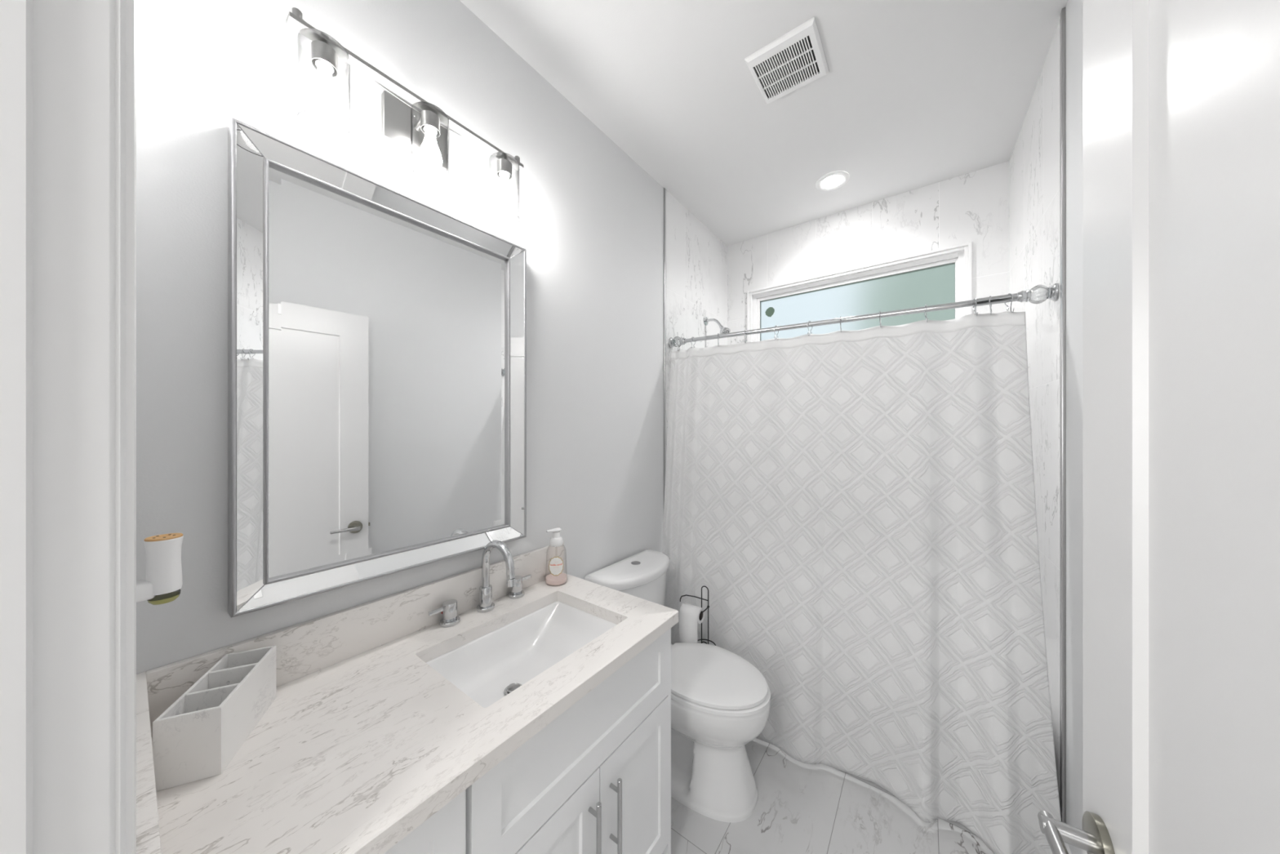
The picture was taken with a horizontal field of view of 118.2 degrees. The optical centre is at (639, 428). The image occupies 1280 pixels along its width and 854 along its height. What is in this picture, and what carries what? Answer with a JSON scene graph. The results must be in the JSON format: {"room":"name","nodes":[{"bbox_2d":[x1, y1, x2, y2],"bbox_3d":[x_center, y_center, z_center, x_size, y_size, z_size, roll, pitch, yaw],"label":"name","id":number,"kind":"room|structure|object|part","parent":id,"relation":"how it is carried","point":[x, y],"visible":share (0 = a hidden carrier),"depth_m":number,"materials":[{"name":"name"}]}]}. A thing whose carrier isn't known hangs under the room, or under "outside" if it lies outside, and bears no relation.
{"room":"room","nodes":[
{"label":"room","id":0,"kind":"room"},
{"bbox_2d":[136,533,183,604],"bbox_3d":[-0.791,0.232,0.622,0.041,0.110,0.066,0,0,37],"label":"air freshener","id":1,"kind":"object","parent":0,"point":[163,574],"visible":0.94,"depth_m":0.62,"materials":[{"name":"white plastic"}]},
{"bbox_2d":[147,591,180,604],"bbox_3d":[-0.784,0.282,0.631,0.035,0.010,0.035,0,0,37],"label":"oil bottle","id":2,"kind":"object","parent":1,"relation":"on","point":[156,598],"depth_m":0.62,"materials":[{"name":"green"}]},
{"bbox_2d":[136,0,663,674],"bbox_3d":[-0.453,0.030,1.465,0.120,2.759,1.826,0,0,37],"label":"wall","id":3,"kind":"structure","parent":0,"point":[590,226],"depth_m":1.05,"materials":[{"name":"white paint"}]},
{"bbox_2d":[146,542,564,737],"bbox_3d":[-0.617,0.517,1.128,0.018,0.121,1.026,0,0,37],"label":"backsplash","id":4,"kind":"structure","parent":3,"relation":"attached to","point":[304,648],"depth_m":0.97,"materials":[{"name":"white stone"}]},
{"bbox_2d":[227,116,526,617],"bbox_3d":[-0.634,-0.125,1.083,0.044,1.023,0.722,0,0,37],"label":"wall mirror","id":5,"kind":"object","parent":3,"relation":"attached to","point":[377,333],"visible":1,"depth_m":0.97,"materials":[{"name":"silver metal"}]},
{"bbox_3d":[-0.826,-0.125,0.814,0.004,1.007,0.050,0,0,14],"label":"frame mirror panel","id":6,"kind":"part","parent":5,"relation":"part of","materials":[{"name":"silver metal"}]},
{"bbox_3d":[-0.629,-0.609,1.079,0.022,0.038,0.705,0,0,37],"label":"frame mirror panel","id":7,"kind":"part","parent":5,"relation":"part of","materials":[{"name":"silver metal"}]},
{"bbox_3d":[-0.629,0.360,1.079,0.022,0.038,0.705,0,0,37],"label":"frame mirror panel","id":8,"kind":"part","parent":5,"relation":"part of","materials":[{"name":"silver metal"}]},
{"bbox_3d":[-0.432,-0.125,1.344,0.050,1.007,0.004,0,0,-31],"label":"frame mirror panel","id":9,"kind":"part","parent":5,"relation":"part of","materials":[{"name":"silver metal"}]},
{"bbox_2d":[285,7,523,226],"bbox_3d":[-0.590,-0.787,1.056,0.146,0.231,0.582,0,0,37],"label":"vanity light","id":10,"kind":"object","parent":3,"relation":"attached to","point":[421,135],"visible":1,"depth_m":1.02,"materials":[{"name":"silver metal"}]},
{"bbox_3d":[-0.706,-0.762,0.858,0.092,0.180,0.092,0,0,37],"label":"lamp shade","id":11,"kind":"part","parent":10,"relation":"part of","materials":[{"name":"clear glass"}]},
{"bbox_3d":[-0.706,-0.760,0.858,0.057,0.109,0.057,0,0,37],"label":"light bulb","id":12,"kind":"part","parent":10,"relation":"part of","materials":[{"name":"white glass"}]},
{"bbox_2d":[311,40,337,77],"bbox_3d":[-0.706,-0.835,0.858,0.047,0.057,0.047,0,0,37],"label":"socket","id":13,"kind":"object","parent":10,"relation":"attached to","point":[324,53],"depth_m":0.85,"materials":[{"name":"silver metal"}]},
{"bbox_3d":[-0.589,-0.881,1.056,0.066,0.024,0.568,0,0,37],"label":"bowed rod","id":14,"kind":"part","parent":10,"relation":"part of","materials":[{"name":"silver metal"}]},
{"bbox_3d":[-0.601,-0.860,1.065,0.083,0.030,0.015,0,0,37],"label":"arm","id":15,"kind":"part","parent":10,"relation":"part of","materials":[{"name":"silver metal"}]},
{"bbox_2d":[420,110,439,137],"bbox_3d":[-0.569,-0.835,1.041,0.047,0.057,0.047,0,0,37],"label":"socket","id":16,"kind":"object","parent":10,"relation":"attached to","point":[429,119],"depth_m":1.03,"materials":[{"name":"silver metal"}]},
{"bbox_3d":[-0.569,-0.762,1.041,0.092,0.180,0.092,0,0,37],"label":"lamp shade","id":17,"kind":"part","parent":10,"relation":"part of","materials":[{"name":"clear glass"}]},
{"bbox_3d":[-0.569,-0.760,1.041,0.057,0.109,0.057,0,0,37],"label":"light bulb","id":18,"kind":"part","parent":10,"relation":"part of","materials":[{"name":"white glass"}]},
{"bbox_3d":[-0.433,-0.760,1.224,0.057,0.109,0.057,0,0,37],"label":"light bulb","id":19,"kind":"part","parent":10,"relation":"part of","materials":[{"name":"white glass"}]},
{"bbox_2d":[496,157,511,180],"bbox_3d":[-0.433,-0.835,1.224,0.047,0.057,0.047,0,0,37],"label":"socket","id":20,"kind":"object","parent":10,"relation":"attached to","point":[504,165],"depth_m":1.21,"materials":[{"name":"silver metal"}]},
{"bbox_3d":[-0.433,-0.762,1.224,0.092,0.180,0.092,0,0,37],"label":"lamp shade","id":21,"kind":"part","parent":10,"relation":"part of","materials":[{"name":"clear glass"}]},
{"bbox_2d":[663,187,666,503],"bbox_3d":[0.139,0.031,2.155,0.006,2.758,0.013,0,0,37],"label":"trim","id":22,"kind":"structure","parent":3,"relation":"attached to","point":[664,189],"depth_m":2.15,"materials":[{"name":"silver metal"}]},
{"bbox_2d":[666,190,727,449],"bbox_3d":[0.345,0.030,2.535,0.124,2.759,0.845,0,0,37],"label":"tiled wall","id":23,"kind":"structure","parent":0,"point":[696,259],"depth_m":2.40,"materials":[{"name":"tile"}]},
{"bbox_2d":[703,316,730,333],"bbox_3d":[0.503,-0.668,2.498,0.174,0.155,0.074,0,0,37],"label":"shower","id":24,"kind":"object","parent":23,"relation":"attached to","point":[723,330],"visible":0.79,"depth_m":2.48,"materials":[{"name":"silver metal"}]},
{"bbox_3d":[0.486,-0.689,2.518,0.115,0.071,0.017,0,0,37],"label":"shower arm","id":25,"kind":"part","parent":24,"relation":"part of","materials":[{"name":"silver metal"}]},
{"bbox_2d":[459,0,1067,245],"bbox_3d":[0.533,-1.399,1.357,1.831,0.100,2.832,0,0,37],"label":"ceiling","id":26,"kind":"structure","parent":0,"point":[914,94],"depth_m":1.52,"materials":[{"name":"white paint"}]},
{"bbox_2d":[744,16,829,104],"bbox_3d":[0.547,-1.340,1.421,0.237,0.017,0.238,0,0,37],"label":"exhaust fan cover","id":27,"kind":"object","parent":26,"relation":"attached to","point":[796,59],"visible":1,"depth_m":1.40,"materials":[{"name":"white plastic"}]},
{"bbox_2d":[755,36,817,98],"bbox_3d":[0.546,-1.334,1.426,0.194,0.005,0.172,0,0,37],"label":"grille","id":28,"kind":"object","parent":27,"relation":"attached to","point":[793,64],"depth_m":1.42,"materials":[{"name":"white plastic"}]},
{"bbox_2d":[815,171,849,191],"bbox_3d":[1.051,-1.346,2.092,0.166,0.006,0.166,0,0,37],"label":"recessed light","id":29,"kind":"object","parent":26,"relation":"in","point":[833,180],"visible":1,"depth_m":2.08,"materials":[{"name":"white plastic"}]},
{"bbox_2d":[671,737,994,853],"bbox_3d":[0.497,1.460,1.309,1.831,0.100,2.953,0,0,37],"label":"floor","id":30,"kind":"structure","parent":0,"point":[801,807],"depth_m":1.36,"materials":[{"name":"tile"}]},
{"bbox_2d":[383,789,465,853],"bbox_3d":[-0.608,1.012,0.680,0.564,0.795,0.366,0,0,37],"label":"base cabinet","id":31,"kind":"object","parent":30,"relation":"on","point":[443,832],"visible":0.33,"depth_m":0.64,"materials":[{"name":"white paint"}]},
{"bbox_2d":[465,627,671,853],"bbox_3d":[-0.298,1.012,1.097,0.564,0.795,0.669,0,0,37],"label":"base cabinet","id":32,"kind":"object","parent":30,"relation":"on","point":[596,779],"visible":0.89,"depth_m":0.93,"materials":[{"name":"white paint"}]},
{"bbox_2d":[136,542,678,853],"bbox_3d":[-0.412,0.535,0.956,0.552,0.157,1.058,0,0,37],"label":"countertop","id":33,"kind":"structure","parent":32,"relation":"on","point":[361,741],"depth_m":0.75,"materials":[{"name":"white stone"}]},
{"bbox_2d":[152,644,275,791],"bbox_3d":[-0.777,0.521,0.715,0.080,0.112,0.200,0,0,-24],"label":"organizer","id":34,"kind":"object","parent":33,"relation":"on","point":[197,737],"visible":0.98,"depth_m":0.66,"materials":[{"name":"white plastic"}]},
{"bbox_2d":[428,599,460,626],"bbox_3d":[-0.575,0.547,1.126,0.055,0.062,0.088,0,0,37],"label":"handle","id":35,"kind":"object","parent":33,"relation":"on","point":[449,608],"visible":1,"depth_m":1.12,"materials":[{"name":"silver metal"}]},
{"bbox_3d":[-0.588,0.528,1.108,0.009,0.011,0.043,0,0,37],"label":"handle lever","id":36,"kind":"part","parent":35,"relation":"part of","materials":[{"name":"silver metal"}]},
{"bbox_3d":[-0.565,0.542,1.139,0.040,0.051,0.040,0,0,37],"label":"handle","id":37,"kind":"part","parent":35,"relation":"part of","materials":[{"name":"silver metal"}]},
{"bbox_2d":[475,539,515,612],"bbox_3d":[-0.445,0.463,1.191,0.178,0.230,0.055,0,0,37],"label":"bathroom faucet","id":38,"kind":"object","parent":33,"relation":"on","point":[485,605],"visible":1,"depth_m":1.21,"materials":[{"name":"silver metal"}]},
{"bbox_3d":[-0.441,0.433,1.188,0.159,0.170,0.024,0,0,37],"label":"spout","id":39,"kind":"part","parent":38,"relation":"part of","materials":[{"name":"silver metal"}]},
{"bbox_2d":[507,573,531,599],"bbox_3d":[-0.417,0.547,1.337,0.055,0.062,0.088,0,0,37],"label":"handle","id":40,"kind":"object","parent":33,"relation":"on","point":[516,592],"visible":0.88,"depth_m":1.31,"materials":[{"name":"silver metal"}]},
{"bbox_3d":[-0.427,0.542,1.324,0.040,0.051,0.040,0,0,37],"label":"handle","id":41,"kind":"part","parent":40,"relation":"part of","materials":[{"name":"silver metal"}]},
{"bbox_3d":[-0.404,0.528,1.355,0.009,0.011,0.043,0,0,37],"label":"handle lever","id":42,"kind":"part","parent":40,"relation":"part of","materials":[{"name":"silver metal"}]},
{"bbox_2d":[426,600,616,707],"bbox_3d":[-0.306,0.675,1.076,0.362,0.120,0.516,0,0,37],"label":"undermount sink","id":43,"kind":"object","parent":33,"relation":"in","point":[487,668],"visible":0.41,"depth_m":1.17,"materials":[{"name":"white ceramic"}]},
{"bbox_2d":[544,528,567,585],"bbox_3d":[-0.315,0.477,1.440,0.084,0.201,0.084,0,0,37],"label":"soap bottle","id":44,"kind":"object","parent":33,"relation":"on","point":[556,577],"visible":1,"depth_m":1.42,"materials":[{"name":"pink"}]},
{"bbox_3d":[-0.208,1.074,0.823,0.019,0.462,0.334,0,0,37],"label":"cabinet door","id":45,"kind":"part","parent":32,"relation":"part of","materials":[{"name":"white paint"}]},
{"bbox_3d":[-0.107,0.982,0.912,0.036,0.190,0.012,0,0,37],"label":"handle","id":46,"kind":"part","parent":32,"relation":"part of","materials":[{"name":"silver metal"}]},
{"bbox_3d":[-0.061,0.982,0.974,0.036,0.190,0.012,0,0,37],"label":"handle","id":47,"kind":"part","parent":32,"relation":"part of","materials":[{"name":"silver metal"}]},
{"bbox_3d":[-0.008,1.074,1.091,0.019,0.462,0.330,0,0,37],"label":"cabinet door","id":48,"kind":"part","parent":32,"relation":"part of","materials":[{"name":"white paint"}]},
{"bbox_2d":[584,549,770,822],"bbox_3d":[0.184,1.016,1.605,0.708,0.789,0.460,0,0,37],"label":"toilet","id":49,"kind":"object","parent":30,"relation":"on","point":[720,700],"visible":0.66,"depth_m":1.43,"materials":[{"name":"white ceramic"}]},
{"bbox_3d":[-0.012,0.646,1.751,0.218,0.044,0.460,0,0,37],"label":"tank lid","id":50,"kind":"part","parent":49,"relation":"part of","materials":[{"name":"white ceramic"}]},
{"bbox_3d":[-0.017,0.842,1.755,0.191,0.347,0.426,0,0,37],"label":"tank","id":51,"kind":"part","parent":49,"relation":"part of","materials":[{"name":"white ceramic"}]},
{"bbox_3d":[0.282,0.979,1.532,0.444,0.024,0.366,0,0,37],"label":"seat lid","id":52,"kind":"part","parent":49,"relation":"part of","materials":[{"name":"white plastic"}]},
{"bbox_3d":[0.198,1.210,1.595,0.671,0.400,0.374,0,0,37],"label":"bowl","id":53,"kind":"part","parent":49,"relation":"part of","materials":[{"name":"white ceramic"}]},
{"bbox_3d":[0.287,1.000,1.529,0.452,0.019,0.374,0,0,37],"label":"seat","id":54,"kind":"part","parent":49,"relation":"part of","materials":[{"name":"white plastic"}]},
{"bbox_2d":[680,585,715,645],"bbox_3d":[0.286,1.074,1.826,0.173,0.658,0.121,0,0,37],"label":"toilet paper stand","id":55,"kind":"object","parent":30,"relation":"on","point":[701,598],"visible":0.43,"depth_m":1.81,"materials":[{"name":"black metal"}]},
{"bbox_2d":[679,602,704,643],"bbox_3d":[0.244,0.956,1.803,0.096,0.244,0.072,0,0,37],"label":"toilet paper roll","id":56,"kind":"object","parent":55,"relation":"hanging from","point":[690,615],"visible":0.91,"depth_m":1.78,"materials":[{"name":"white paper"}]},
{"bbox_3d":[0.254,0.825,1.804,0.143,0.060,0.043,0,0,17],"label":"roll arm","id":57,"kind":"part","parent":55,"relation":"part of","materials":[{"name":"black metal"}]},
{"bbox_2d":[662,311,1061,853],"bbox_3d":[0.735,0.473,1.680,1.526,1.842,0.224,0,0,37],"label":"shower curtain","id":58,"kind":"object","parent":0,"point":[855,511],"visible":0.93,"depth_m":1.52,"materials":[{"name":"white fabric"}]},
{"bbox_2d":[727,160,1009,345],"bbox_3d":[1.300,0.030,2.445,1.764,2.759,0.150,0,0,37],"label":"wall","id":59,"kind":"structure","parent":0,"point":[974,206],"depth_m":2.21,"materials":[{"name":"tile"}]},
{"bbox_2d":[746,241,972,342],"bbox_3d":[1.277,-0.735,2.405,1.219,0.489,0.082,0,0,37],"label":"window","id":60,"kind":"structure","parent":59,"relation":"in","point":[940,276],"depth_m":2.33,"materials":[{"name":"glass"}]},
{"bbox_2d":[764,306,774,316],"bbox_3d":[0.913,-0.816,2.693,0.065,0.070,0.002,0,0,37],"label":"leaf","id":61,"kind":"object","parent":60,"relation":"attached to","point":[770,311],"visible":1,"depth_m":2.69,"materials":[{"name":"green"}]},
{"bbox_3d":[1.292,-0.737,2.416,1.095,0.357,0.004,0,0,37],"label":"pane","id":62,"kind":"part","parent":60,"relation":"part of","materials":[{"name":"clear glass"}]},
{"bbox_2d":[1009,17,1060,808],"bbox_3d":[1.667,0.030,1.552,0.124,2.759,0.847,0,0,36],"label":"tiled wall","id":63,"kind":"structure","parent":0,"point":[1035,158],"depth_m":1.41,"materials":[{"name":"tile"}]},
{"bbox_2d":[668,283,1058,347],"bbox_3d":[0.792,-0.476,1.750,1.530,0.092,0.062,0,0,37],"label":"shower curtain rod","id":64,"kind":"object","parent":63,"relation":"attached to","point":[1052,291],"visible":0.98,"depth_m":1.55,"materials":[{"name":"silver metal"}]},
{"bbox_2d":[924,304,928,322],"bbox_3d":[1.122,-0.448,1.504,0.007,0.072,0.044,0,0,25],"label":"curtain ring","id":65,"kind":"object","parent":64,"relation":"hanging from","point":[926,304],"visible":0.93,"depth_m":1.49,"materials":[{"name":"silver metal"}]},
{"bbox_2d":[973,297,977,315],"bbox_3d":[1.239,-0.445,1.417,0.007,0.072,0.044,0,0,27],"label":"curtain ring","id":66,"kind":"object","parent":64,"relation":"hanging from","point":[974,298],"visible":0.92,"depth_m":1.41,"materials":[{"name":"silver metal"}]},
{"bbox_2d":[989,295,991,315],"bbox_3d":[1.273,-0.444,1.391,0.007,0.072,0.044,0,0,45],"label":"curtain ring","id":67,"kind":"object","parent":64,"relation":"hanging from","point":[990,295],"visible":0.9,"depth_m":1.38,"materials":[{"name":"silver metal"}]},
{"bbox_2d":[1004,293,1014,312],"bbox_3d":[1.313,-0.443,1.362,0.008,0.072,0.044,0,0,13],"label":"curtain ring","id":68,"kind":"object","parent":64,"relation":"hanging from","point":[1008,293],"visible":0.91,"depth_m":1.35,"materials":[{"name":"silver metal"}]},
{"bbox_2d":[1060,7,1065,822],"bbox_3d":[1.365,0.031,1.237,0.009,2.758,0.023,0,0,37],"label":"trim","id":69,"kind":"structure","parent":63,"relation":"attached to","point":[1063,11],"depth_m":1.23,"materials":[{"name":"silver metal"}]},
{"bbox_2d":[1065,0,1083,853],"bbox_3d":[0.891,0.030,0.465,0.120,2.759,1.829,0,0,36],"label":"wall","id":70,"kind":"structure","parent":0,"point":[1073,8],"depth_m":1.15,"materials":[{"name":"white paint"}]},
{"bbox_2d":[1063,841,1071,853],"bbox_3d":[0.836,1.360,0.504,0.014,0.100,1.768,0,0,36],"label":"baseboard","id":71,"kind":"structure","parent":70,"relation":"attached to","point":[1066,844],"depth_m":1.20,"materials":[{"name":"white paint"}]},
{"bbox_2d":[1037,0,1279,853],"bbox_3d":[0.408,0.387,0.215,0.094,2.023,0.824,0,0,32],"label":"door","id":72,"kind":"structure","parent":70,"relation":"in","point":[1181,98],"depth_m":0.38,"materials":[{"name":"white paint"}]},
{"bbox_3d":[0.543,0.542,0.469,0.048,0.021,0.128,0,0,32],"label":"lever","id":73,"kind":"part","parent":72,"relation":"part of","materials":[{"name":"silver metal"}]},
{"bbox_3d":[-0.164,0.371,0.036,0.861,2.078,0.122,0,0,37],"label":"trim","id":74,"kind":"structure","parent":0,"visible":0},
{"bbox_2d":[0,0,136,853],"bbox_3d":[-0.515,0.350,0.295,0.069,2.120,0.154,0,0,37],"label":"door frame","id":75,"kind":"structure","parent":74,"relation":"attached to","point":[54,54],"depth_m":0.32,"materials":[{"name":"white paint"}]}
]}

